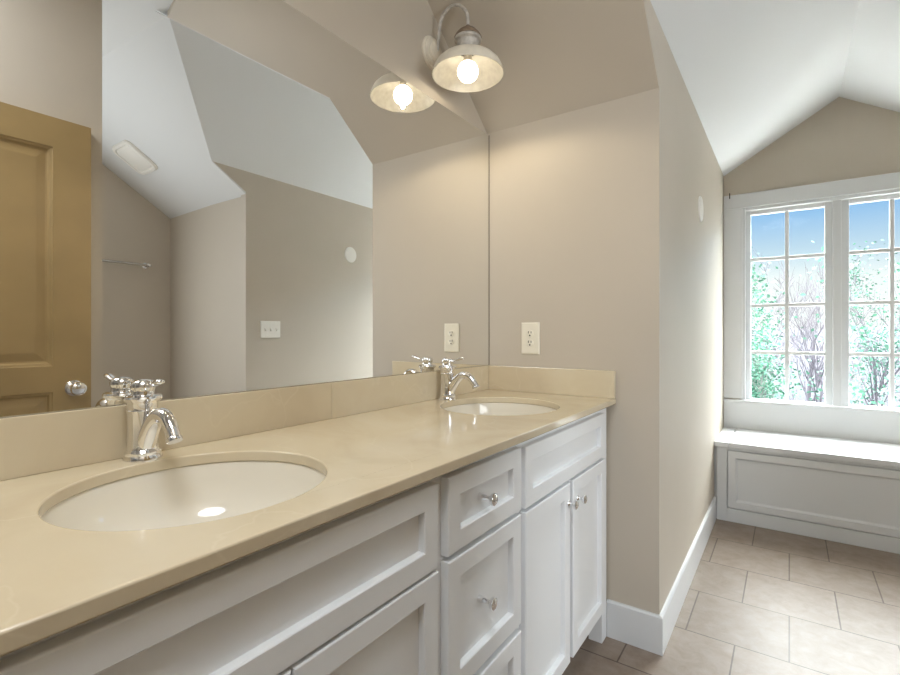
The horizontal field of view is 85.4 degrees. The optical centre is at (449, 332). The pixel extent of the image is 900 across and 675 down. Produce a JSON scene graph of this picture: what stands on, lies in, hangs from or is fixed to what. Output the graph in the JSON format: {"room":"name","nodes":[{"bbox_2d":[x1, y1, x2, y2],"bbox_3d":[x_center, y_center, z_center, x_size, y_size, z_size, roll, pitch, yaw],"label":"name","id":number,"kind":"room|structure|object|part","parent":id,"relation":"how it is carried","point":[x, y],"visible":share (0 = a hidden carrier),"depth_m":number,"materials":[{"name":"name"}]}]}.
{"room":"bathroom","nodes":[
{"label":"bathroom","id":0,"kind":"room"},
{"bbox_2d":[18,0,486,415],"bbox_3d":[-0.815,-0.330,0.872,0.100,3.000,3.301,0,0,35],"label":"wall","id":1,"kind":"structure","parent":0,"point":[391,33],"depth_m":1.68,"materials":[{"name":"beige paint"}]},
{"bbox_2d":[0,382,331,480],"bbox_3d":[-0.622,0.199,1.044,0.018,0.106,0.944,0,0,35],"label":"backsplash","id":2,"kind":"structure","parent":1,"relation":"attached to","point":[30,444],"depth_m":0.98,"materials":[{"name":"beige stone"}]},
{"bbox_2d":[0,0,488,416],"bbox_3d":[-0.361,-0.370,1.427,0.010,1.030,1.871,0,0,35],"label":"wall mirror","id":3,"kind":"object","parent":1,"relation":"attached to","point":[198,197],"visible":1,"depth_m":1.15,"materials":[{"name":"silver mirror"}]},
{"bbox_2d":[331,365,487,418],"bbox_3d":[-0.094,0.199,1.804,0.018,0.106,0.902,0,0,35],"label":"backsplash","id":4,"kind":"structure","parent":1,"relation":"attached to","point":[355,396],"depth_m":1.65,"materials":[{"name":"beige stone"}]},
{"bbox_2d":[422,3,503,92],"bbox_3d":[0.051,-1.059,1.773,0.294,0.307,0.261,0,0,35],"label":"wall sconce","id":5,"kind":"object","parent":1,"relation":"attached to","point":[468,66],"visible":1,"depth_m":1.80,"materials":[{"name":"white ceramic"}]},
{"bbox_3d":[-0.057,-1.060,1.848,0.030,0.124,0.124,0,0,35],"label":"plate","id":6,"kind":"part","parent":5,"relation":"part of","materials":[{"name":"silver metal"}]},
{"bbox_3d":[0.008,-1.137,1.803,0.149,0.152,0.012,0,0,35],"label":"gooseneck arm","id":7,"kind":"part","parent":5,"relation":"part of","materials":[{"name":"grey metal"}]},
{"bbox_3d":[0.064,-0.940,1.764,0.075,0.070,0.075,0,0,35],"label":"bulb","id":8,"kind":"part","parent":5,"relation":"part of","materials":[{"name":"white glass"}]},
{"bbox_3d":[0.064,-0.973,1.764,0.261,0.083,0.261,0,0,35],"label":"lamp shade","id":9,"kind":"part","parent":5,"relation":"part of","materials":[{"name":"white ceramic"}]},
{"bbox_2d":[428,0,658,133],"bbox_3d":[0.461,-1.269,1.448,1.337,0.748,0.898,0,0,35],"label":"ceiling","id":10,"kind":"structure","parent":0,"point":[557,57],"depth_m":1.81,"materials":[{"name":"beige paint"}]},
{"bbox_2d":[487,92,641,608],"bbox_3d":[0.429,0.128,2.078,0.767,2.085,0.100,0,0,35],"label":"wall","id":11,"kind":"structure","parent":0,"point":[565,189],"depth_m":1.94,"materials":[{"name":"beige paint"}]},
{"bbox_2d":[521,322,539,353],"bbox_3d":[0.341,0.025,2.073,0.083,0.135,0.009,0,0,35],"label":"wall outlet","id":12,"kind":"object","parent":11,"relation":"attached to","point":[530,332],"visible":1,"depth_m":2.07,"materials":[{"name":"beige plastic"}]},
{"bbox_2d":[526,339,533,346],"bbox_3d":[0.341,0.044,2.074,0.034,0.031,0.008,0,0,35],"label":"receptacle","id":13,"kind":"object","parent":12,"relation":"attached to","point":[529,342],"depth_m":2.07,"materials":[{"name":"grey plastic"}]},
{"bbox_2d":[526,330,533,336],"bbox_3d":[0.341,0.004,2.074,0.034,0.031,0.008,0,0,35],"label":"receptacle","id":14,"kind":"object","parent":12,"relation":"attached to","point":[529,333],"depth_m":2.07,"materials":[{"name":"grey plastic"}]},
{"bbox_2d":[642,0,723,613],"bbox_3d":[1.268,0.018,2.560,0.060,2.304,2.428,0,0,35],"label":"wall","id":15,"kind":"structure","parent":0,"point":[683,255],"depth_m":2.02,"materials":[{"name":"beige paint"}]},
{"bbox_2d":[606,497,715,655],"bbox_3d":[1.137,1.101,2.471,0.202,0.139,1.583,0,0,35],"label":"baseboard","id":16,"kind":"structure","parent":15,"relation":"attached to","point":[643,629],"depth_m":1.86,"materials":[{"name":"white paint"}]},
{"bbox_2d":[698,196,703,221],"bbox_3d":[1.336,-0.658,2.595,0.010,0.136,0.136,0,0,35],"label":"round cover","id":17,"kind":"object","parent":15,"relation":"attached to","point":[700,200],"visible":1,"depth_m":2.56,"materials":[{"name":"white plastic"}]},
{"bbox_2d":[562,518,899,674],"bbox_3d":[1.156,1.200,0.901,3.370,0.060,5.600,0,0,35],"label":"floor","id":18,"kind":"structure","parent":0,"point":[758,600],"depth_m":2.00,"materials":[{"name":"beige tile"}]},
{"bbox_2d":[0,408,605,674],"bbox_3d":[-0.116,0.724,1.271,0.588,0.893,1.835,0,0,35],"label":"vanity cabinet","id":19,"kind":"object","parent":18,"relation":"on","point":[495,564],"visible":0.93,"depth_m":0.90,"materials":[{"name":"white paint"}]},
{"bbox_3d":[-0.221,0.374,0.677,0.020,0.164,0.670,0,0,35],"label":"false drawer","id":20,"kind":"part","parent":19,"relation":"part of","materials":[{"name":"white paint"}]},
{"bbox_3d":[-0.318,0.744,0.537,0.020,0.563,0.329,0,0,35],"label":"door","id":21,"kind":"part","parent":19,"relation":"part of","materials":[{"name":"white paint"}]},
{"bbox_2d":[0,389,615,656],"bbox_3d":[-0.131,0.263,1.266,0.571,0.022,1.870,0,0,35],"label":"countertop","id":22,"kind":"structure","parent":19,"relation":"on","point":[54,579],"depth_m":0.75,"materials":[{"name":"beige stone"}]},
{"bbox_2d":[122,379,182,462],"bbox_3d":[-0.569,0.171,0.944,0.174,0.162,0.069,0,0,35],"label":"faucet","id":23,"kind":"object","parent":22,"relation":"on","point":[145,419],"visible":1,"depth_m":0.95,"materials":[{"name":"silver metal"}]},
{"bbox_3d":[-0.591,0.107,0.959,0.098,0.036,0.044,0,0,35],"label":"lever handle","id":24,"kind":"part","parent":23,"relation":"part of","materials":[{"name":"silver metal"}]},
{"bbox_3d":[-0.560,0.194,0.938,0.152,0.101,0.038,0,0,35],"label":"spout","id":25,"kind":"part","parent":23,"relation":"part of","materials":[{"name":"silver metal"}]},
{"bbox_2d":[41,461,324,530],"bbox_3d":[-0.424,0.354,0.831,0.440,0.160,0.462,0,0,35],"label":"sink","id":26,"kind":"object","parent":22,"relation":"in","point":[194,494],"visible":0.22,"depth_m":0.98,"materials":[{"name":"beige ceramic"}]},
{"bbox_2d":[438,357,479,400],"bbox_3d":[0.034,0.171,1.812,0.174,0.162,0.069,0,0,35],"label":"faucet","id":27,"kind":"object","parent":22,"relation":"on","point":[449,381],"visible":1,"depth_m":1.81,"materials":[{"name":"silver metal"}]},
{"bbox_3d":[0.013,0.107,1.827,0.098,0.036,0.044,0,0,35],"label":"lever handle","id":28,"kind":"part","parent":27,"relation":"part of","materials":[{"name":"silver metal"}]},
{"bbox_3d":[0.043,0.194,1.806,0.152,0.101,0.038,0,0,35],"label":"spout","id":29,"kind":"part","parent":27,"relation":"part of","materials":[{"name":"silver metal"}]},
{"bbox_2d":[444,403,555,415],"bbox_3d":[0.172,0.354,1.695,0.440,0.160,0.462,0,0,35],"label":"sink","id":30,"kind":"object","parent":22,"relation":"in","point":[503,409],"visible":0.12,"depth_m":1.88,"materials":[{"name":"beige ceramic"}]},
{"bbox_2d":[488,365,615,398],"bbox_3d":[0.397,0.199,2.026,0.570,0.106,0.020,0,0,35],"label":"side splash","id":31,"kind":"object","parent":22,"relation":"on","point":[560,381],"visible":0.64,"depth_m":1.99,"materials":[{"name":"beige stone"}]},
{"bbox_3d":[-0.126,0.744,0.814,0.020,0.563,0.337,0,0,35],"label":"door","id":32,"kind":"part","parent":19,"relation":"part of","materials":[{"name":"white paint"}]},
{"bbox_3d":[0.082,0.600,1.112,0.020,0.277,0.323,0,0,35],"label":"drawer","id":33,"kind":"part","parent":19,"relation":"part of","materials":[{"name":"white paint"}]},
{"bbox_3d":[0.082,0.370,1.112,0.020,0.158,0.324,0,0,35],"label":"drawer","id":34,"kind":"part","parent":19,"relation":"part of","materials":[{"name":"white paint"}]},
{"bbox_3d":[0.083,0.597,1.083,0.045,0.028,0.028,0,0,35],"label":"knob","id":35,"kind":"part","parent":19,"relation":"part of","materials":[{"name":"silver metal"}]},
{"bbox_3d":[0.084,0.368,1.085,0.045,0.028,0.028,0,0,35],"label":"knob","id":36,"kind":"part","parent":19,"relation":"part of","materials":[{"name":"silver metal"}]},
{"bbox_3d":[0.082,0.890,1.112,0.020,0.269,0.323,0,0,35],"label":"drawer","id":37,"kind":"part","parent":19,"relation":"part of","materials":[{"name":"white paint"}]},
{"bbox_3d":[0.277,0.746,1.393,0.020,0.559,0.313,0,0,35],"label":"door","id":38,"kind":"part","parent":19,"relation":"part of","materials":[{"name":"white paint"}]},
{"bbox_3d":[0.375,0.376,1.534,0.020,0.160,0.656,0,0,35],"label":"false drawer","id":39,"kind":"part","parent":19,"relation":"part of","materials":[{"name":"white paint"}]},
{"bbox_3d":[0.377,0.525,1.492,0.031,0.028,0.028,0,0,35],"label":"knob","id":40,"kind":"part","parent":19,"relation":"part of","materials":[{"name":"silver metal"}]},
{"bbox_3d":[0.421,0.530,1.555,0.031,0.028,0.028,0,0,35],"label":"knob","id":41,"kind":"part","parent":19,"relation":"part of","materials":[{"name":"silver metal"}]},
{"bbox_3d":[0.473,0.746,1.676,0.020,0.559,0.324,0,0,35],"label":"door","id":42,"kind":"part","parent":19,"relation":"part of","materials":[{"name":"white paint"}]},
{"bbox_3d":[0.565,1.105,1.871,0.052,0.130,0.054,0,0,35],"label":"leg","id":43,"kind":"part","parent":19,"relation":"part of","materials":[{"name":"white paint"}]},
{"bbox_2d":[714,427,899,553],"bbox_3d":[2.353,0.925,2.920,1.308,0.489,0.565,0,0,35],"label":"window seat","id":44,"kind":"object","parent":18,"relation":"on","point":[846,491],"visible":0.99,"depth_m":2.82,"materials":[{"name":"white paint"}]},
{"bbox_3d":[2.205,0.907,2.697,1.170,0.354,0.014,0,0,35],"label":"panel","id":45,"kind":"part","parent":44,"relation":"part of","materials":[{"name":"white paint"}]},
{"bbox_3d":[2.386,0.697,2.897,1.226,0.032,0.565,0,0,35],"label":"lid","id":46,"kind":"part","parent":44,"relation":"part of","materials":[{"name":"white paint"}]},
{"bbox_2d":[650,0,899,175],"bbox_3d":[1.687,-1.362,1.962,1.310,0.456,2.933,0,0,35],"label":"ceiling","id":47,"kind":"structure","parent":0,"point":[752,71],"depth_m":2.43,"materials":[{"name":"white paint"}]},
{"bbox_2d":[724,97,899,442],"bbox_3d":[2.564,-0.200,3.223,1.430,2.740,0.140,0,0,35],"label":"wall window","id":48,"kind":"structure","parent":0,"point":[845,139],"depth_m":3.20,"materials":[{"name":"beige paint"}]},
{"bbox_2d":[724,172,899,443],"bbox_3d":[2.555,-0.150,3.210,1.309,1.664,0.172,0,0,35],"label":"window","id":49,"kind":"structure","parent":48,"relation":"attached to","point":[835,417],"depth_m":3.22,"materials":[{"name":"white paint"}]},
{"bbox_3d":[2.321,-0.191,3.357,0.488,1.342,0.038,0,0,35],"label":"sash","id":50,"kind":"part","parent":49,"relation":"part of","materials":[{"name":"white paint"}]},
{"bbox_3d":[2.513,0.487,3.166,1.289,0.022,0.052,0,0,35],"label":"sill","id":51,"kind":"part","parent":49,"relation":"part of","materials":[{"name":"white paint"}]},
{"bbox_3d":[2.757,-0.191,3.053,0.488,1.342,0.038,0,0,35],"label":"sash","id":52,"kind":"part","parent":49,"relation":"part of","materials":[{"name":"white paint"}]},
{"label":"outside","id":53,"kind":"structure","parent":0,"visible":0},
{"bbox_2d":[751,326,899,407],"bbox_3d":[17.411,1.985,25.042,60.000,5.228,50.000,0,0,35],"label":"ground","id":54,"kind":"structure","parent":53,"point":[799,392],"depth_m":27.05,"materials":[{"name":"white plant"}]},
{"bbox_2d":[751,250,800,397],"bbox_3d":[9.122,0.728,14.180,1.918,6.616,2.197,0,0,41],"label":"leafy tree","id":55,"kind":"object","parent":54,"relation":"on","point":[753,250],"visible":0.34,"depth_m":13.82,"materials":[{"name":"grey plant"}]},
{"bbox_2d":[751,246,818,400],"bbox_3d":[5.889,1.522,9.378,2.190,6.262,2.683,0,0,-8],"label":"leafy tree","id":56,"kind":"object","parent":54,"relation":"on","point":[756,384],"visible":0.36,"depth_m":9.08,"materials":[{"name":"green plant"}]},
{"bbox_2d":[769,262,864,401],"bbox_3d":[12.093,0.507,15.983,2.194,6.475,2.903,0,0,4],"label":"bare tree","id":57,"kind":"object","parent":54,"relation":"on","point":[808,395],"visible":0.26,"depth_m":16.22,"materials":[{"name":"grey plant"}]},
{"bbox_2d":[760,261,882,402],"bbox_3d":[8.236,1.382,11.036,2.259,5.925,1.665,0,0,-12],"label":"bare tree","id":58,"kind":"object","parent":54,"relation":"on","point":[817,377],"visible":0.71,"depth_m":10.82,"materials":[{"name":"grey plant"}]},
{"bbox_2d":[792,241,899,407],"bbox_3d":[5.718,1.639,6.863,2.046,5.921,1.239,0,0,-25],"label":"leafy tree","id":59,"kind":"object","parent":54,"relation":"on","point":[856,387],"visible":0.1,"depth_m":6.84,"materials":[{"name":"green plant"}]},
{"bbox_2d":[808,239,899,406],"bbox_3d":[11.068,0.885,12.618,2.791,6.605,3.072,0,0,-27],"label":"leafy tree","id":60,"kind":"object","parent":54,"relation":"on","point":[874,395],"visible":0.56,"depth_m":12.57,"materials":[{"name":"green plant"}]},
{"bbox_2d":[866,253,899,406],"bbox_3d":[8.178,1.035,7.953,2.211,6.740,2.656,0,0,35],"label":"leafy tree","id":61,"kind":"object","parent":54,"relation":"on","point":[898,263],"visible":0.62,"depth_m":8.90,"materials":[{"name":"green plant"}]}
]}

